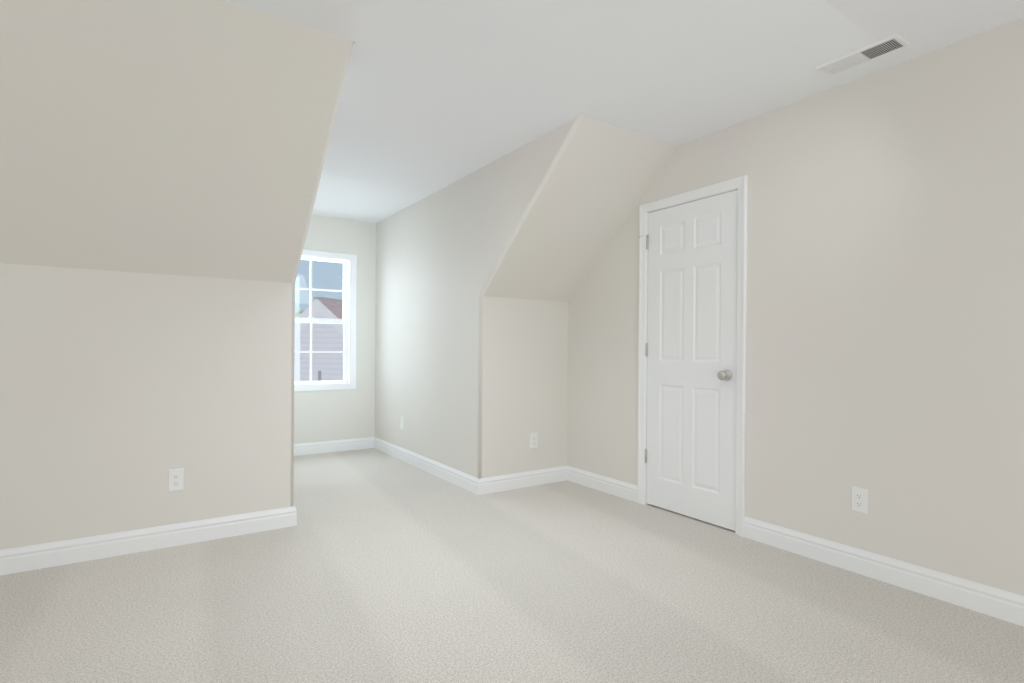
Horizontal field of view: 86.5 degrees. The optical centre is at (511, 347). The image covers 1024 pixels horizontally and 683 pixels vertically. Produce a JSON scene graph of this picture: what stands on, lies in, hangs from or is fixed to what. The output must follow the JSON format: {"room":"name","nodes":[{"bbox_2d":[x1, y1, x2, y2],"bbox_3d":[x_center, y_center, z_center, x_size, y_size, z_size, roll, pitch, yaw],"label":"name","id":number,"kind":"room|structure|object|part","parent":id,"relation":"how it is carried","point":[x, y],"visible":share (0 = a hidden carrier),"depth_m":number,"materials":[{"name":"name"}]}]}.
{"room":"empty attic room","nodes":[
{"label":"empty attic room","id":0,"kind":"room"},
{"bbox_2d":[0,263,273,549],"bbox_3d":[-3.051,0.331,2.209,3.857,1.569,0.120,0,0,-34],"label":"wall","id":1,"kind":"structure","parent":0,"point":[122,393],"depth_m":2.84,"materials":[{"name":"paint"}]},
{"bbox_2d":[0,505,296,574],"bbox_3d":[-2.900,1.009,2.233,3.841,0.116,0.014,0,0,-34],"label":"baseboard","id":2,"kind":"structure","parent":1,"relation":"attached to","point":[39,556],"depth_m":2.86,"materials":[{"name":"paint"}]},
{"bbox_2d":[168,468,183,491],"bbox_3d":[-1.826,0.719,2.958,0.074,0.120,0.007,0,0,-34],"label":"outlet","id":3,"kind":"object","parent":1,"relation":"attached to","point":[175,479],"visible":1,"depth_m":2.96,"materials":[{"name":"white plastic"}]},
{"bbox_2d":[0,0,326,281],"bbox_3d":[-2.732,-0.925,1.747,3.857,1.252,1.233,0,0,-34],"label":"ceiling","id":4,"kind":"structure","parent":0,"point":[166,137],"depth_m":2.37,"materials":[{"name":"paint"}]},
{"bbox_2d":[273,33,353,508],"bbox_3d":[-1.706,-0.135,3.777,0.120,2.519,3.451,0,0,-34],"label":"wall","id":5,"kind":"structure","parent":0,"point":[337,51],"depth_m":3.10,"materials":[{"name":"paint"}]},
{"bbox_2d":[294,215,375,443],"bbox_3d":[-2.047,-0.137,5.555,1.540,2.519,0.120,0,0,-34],"label":"wall","id":6,"kind":"structure","parent":0,"point":[327,415],"depth_m":5.72,"materials":[{"name":"paint"}]},
{"bbox_2d":[294,249,356,391],"bbox_3d":[-2.043,-0.276,5.552,0.880,1.423,0.148,0,0,-34],"label":"window unit","id":7,"kind":"structure","parent":6,"relation":"in","point":[345,321],"depth_m":5.71,"materials":[{"name":"white plastic"}]},
{"bbox_2d":[294,437,371,455],"bbox_3d":[-2.011,1.015,5.504,1.230,0.116,0.014,0,0,-34],"label":"baseboard","id":8,"kind":"structure","parent":6,"relation":"attached to","point":[358,443],"depth_m":5.60,"materials":[{"name":"paint"}]},
{"bbox_2d":[375,115,595,478],"bbox_3d":[-0.528,-0.127,4.570,0.120,2.519,3.451,0,0,-34],"label":"wall","id":9,"kind":"structure","parent":0,"point":[446,256],"depth_m":4.37,"materials":[{"name":"paint"}]},
{"bbox_2d":[400,417,403,429],"bbox_3d":[-1.062,0.726,5.240,0.007,0.120,0.074,0,0,-34],"label":"outlet","id":10,"kind":"object","parent":9,"relation":"attached to","point":[402,423],"visible":1,"depth_m":5.22,"materials":[{"name":"white plastic"}]},
{"bbox_2d":[372,437,479,494],"bbox_3d":[-0.865,1.023,4.939,0.014,0.116,2.232,0,0,-34],"label":"baseboard","id":11,"kind":"structure","parent":9,"relation":"attached to","point":[468,482],"depth_m":4.67,"materials":[{"name":"paint"}]},
{"bbox_2d":[0,448,1023,682],"bbox_3d":[-1.146,1.139,1.504,6.600,0.120,8.218,0,0,-34],"label":"floor","id":12,"kind":"structure","parent":0,"point":[374,565],"depth_m":2.29,"materials":[{"name":"beige carpet"}]},
{"bbox_2d":[493,297,567,476],"bbox_3d":[0.176,0.353,4.380,0.843,1.569,0.120,0,0,-34],"label":"wall","id":13,"kind":"structure","parent":0,"point":[530,388],"depth_m":4.28,"materials":[{"name":"paint"}]},
{"bbox_2d":[480,466,567,494],"bbox_3d":[0.111,1.029,4.258,0.840,0.116,0.014,0,0,-34],"label":"baseboard","id":14,"kind":"structure","parent":13,"relation":"attached to","point":[556,474],"depth_m":4.23,"materials":[{"name":"paint"}]},
{"bbox_2d":[530,433,537,448],"bbox_3d":[0.175,0.737,4.304,0.074,0.120,0.007,0,0,-34],"label":"outlet","id":15,"kind":"object","parent":13,"relation":"attached to","point":[533,440],"visible":1,"depth_m":4.30,"materials":[{"name":"white plastic"}]},
{"bbox_2d":[494,120,677,301],"bbox_3d":[0.496,-0.903,3.918,0.843,1.252,1.233,0,0,-34],"label":"ceiling","id":16,"kind":"structure","parent":0,"point":[610,176],"depth_m":3.75,"materials":[{"name":"paint"}]},
{"bbox_2d":[226,0,1023,222],"bbox_3d":[-1.436,-1.402,1.960,6.240,0.120,6.518,0,0,-34],"label":"ceiling","id":17,"kind":"structure","parent":0,"point":[436,95],"depth_m":2.57,"materials":[{"name":"paint"}]},
{"bbox_2d":[816,34,909,75],"bbox_3d":[1.583,-1.315,2.466,0.138,0.012,0.338,0,0,-34],"label":"ceiling vent","id":18,"kind":"object","parent":17,"relation":"in","point":[888,45],"visible":1,"depth_m":2.45,"materials":[{"name":"white metal"}]},
{"bbox_2d":[567,17,1023,595],"bbox_3d":[2.020,-0.144,2.292,0.120,2.589,5.640,0,0,-34],"label":"wall","id":19,"kind":"structure","parent":0,"point":[885,287],"depth_m":2.60,"materials":[{"name":"paint"}]},
{"bbox_2d":[568,466,637,502],"bbox_3d":[0.678,1.033,4.155,0.014,0.116,0.761,0,0,-34],"label":"baseboard","id":20,"kind":"structure","parent":19,"relation":"attached to","point":[628,491],"depth_m":4.12,"materials":[{"name":"paint"}]},
{"bbox_2d":[639,190,737,530],"bbox_3d":[1.103,0.072,3.521,0.106,2.020,0.752,0,0,-34],"label":"door","id":21,"kind":"structure","parent":19,"relation":"in","point":[691,358],"depth_m":3.47,"materials":[{"name":"paint"}]},
{"bbox_3d":[0.918,0.006,3.807,0.067,1.587,0.015,0,0,43],"label":"door hinges","id":22,"kind":"part","parent":21,"relation":"part of","materials":[{"name":"silver metal"}]},
{"bbox_3d":[1.265,0.164,3.248,0.070,0.066,0.066,0,0,-34],"label":"knob","id":23,"kind":"part","parent":21,"relation":"part of","materials":[{"name":"grey metal"}]},
{"bbox_2d":[637,175,746,536],"bbox_3d":[1.175,0.046,3.531,0.138,2.098,0.820,0,0,-34],"label":"door frame","id":24,"kind":"structure","parent":19,"relation":"attached to","point":[740,183],"depth_m":3.25,"materials":[{"name":"paint"}]},
{"bbox_2d":[852,486,867,513],"bbox_3d":[1.694,0.743,2.653,0.007,0.120,0.074,0,0,-34],"label":"outlet","id":25,"kind":"object","parent":19,"relation":"attached to","point":[860,500],"visible":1,"depth_m":2.65,"materials":[{"name":"white plastic"}]},
{"bbox_2d":[744,517,1023,626],"bbox_3d":[2.398,1.045,1.598,0.014,0.116,3.759,0,0,-34],"label":"baseboard","id":26,"kind":"structure","parent":19,"relation":"attached to","point":[989,601],"depth_m":2.51,"materials":[{"name":"paint"}]},
{"label":"outside","id":27,"kind":"structure","parent":0,"visible":0},
{"bbox_2d":[294,297,342,380],"bbox_3d":[-1.955,1.548,17.589,9.400,5.250,12.620,0,0,21],"label":"house","id":28,"kind":"structure","parent":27,"point":[303,368],"depth_m":12.02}
]}

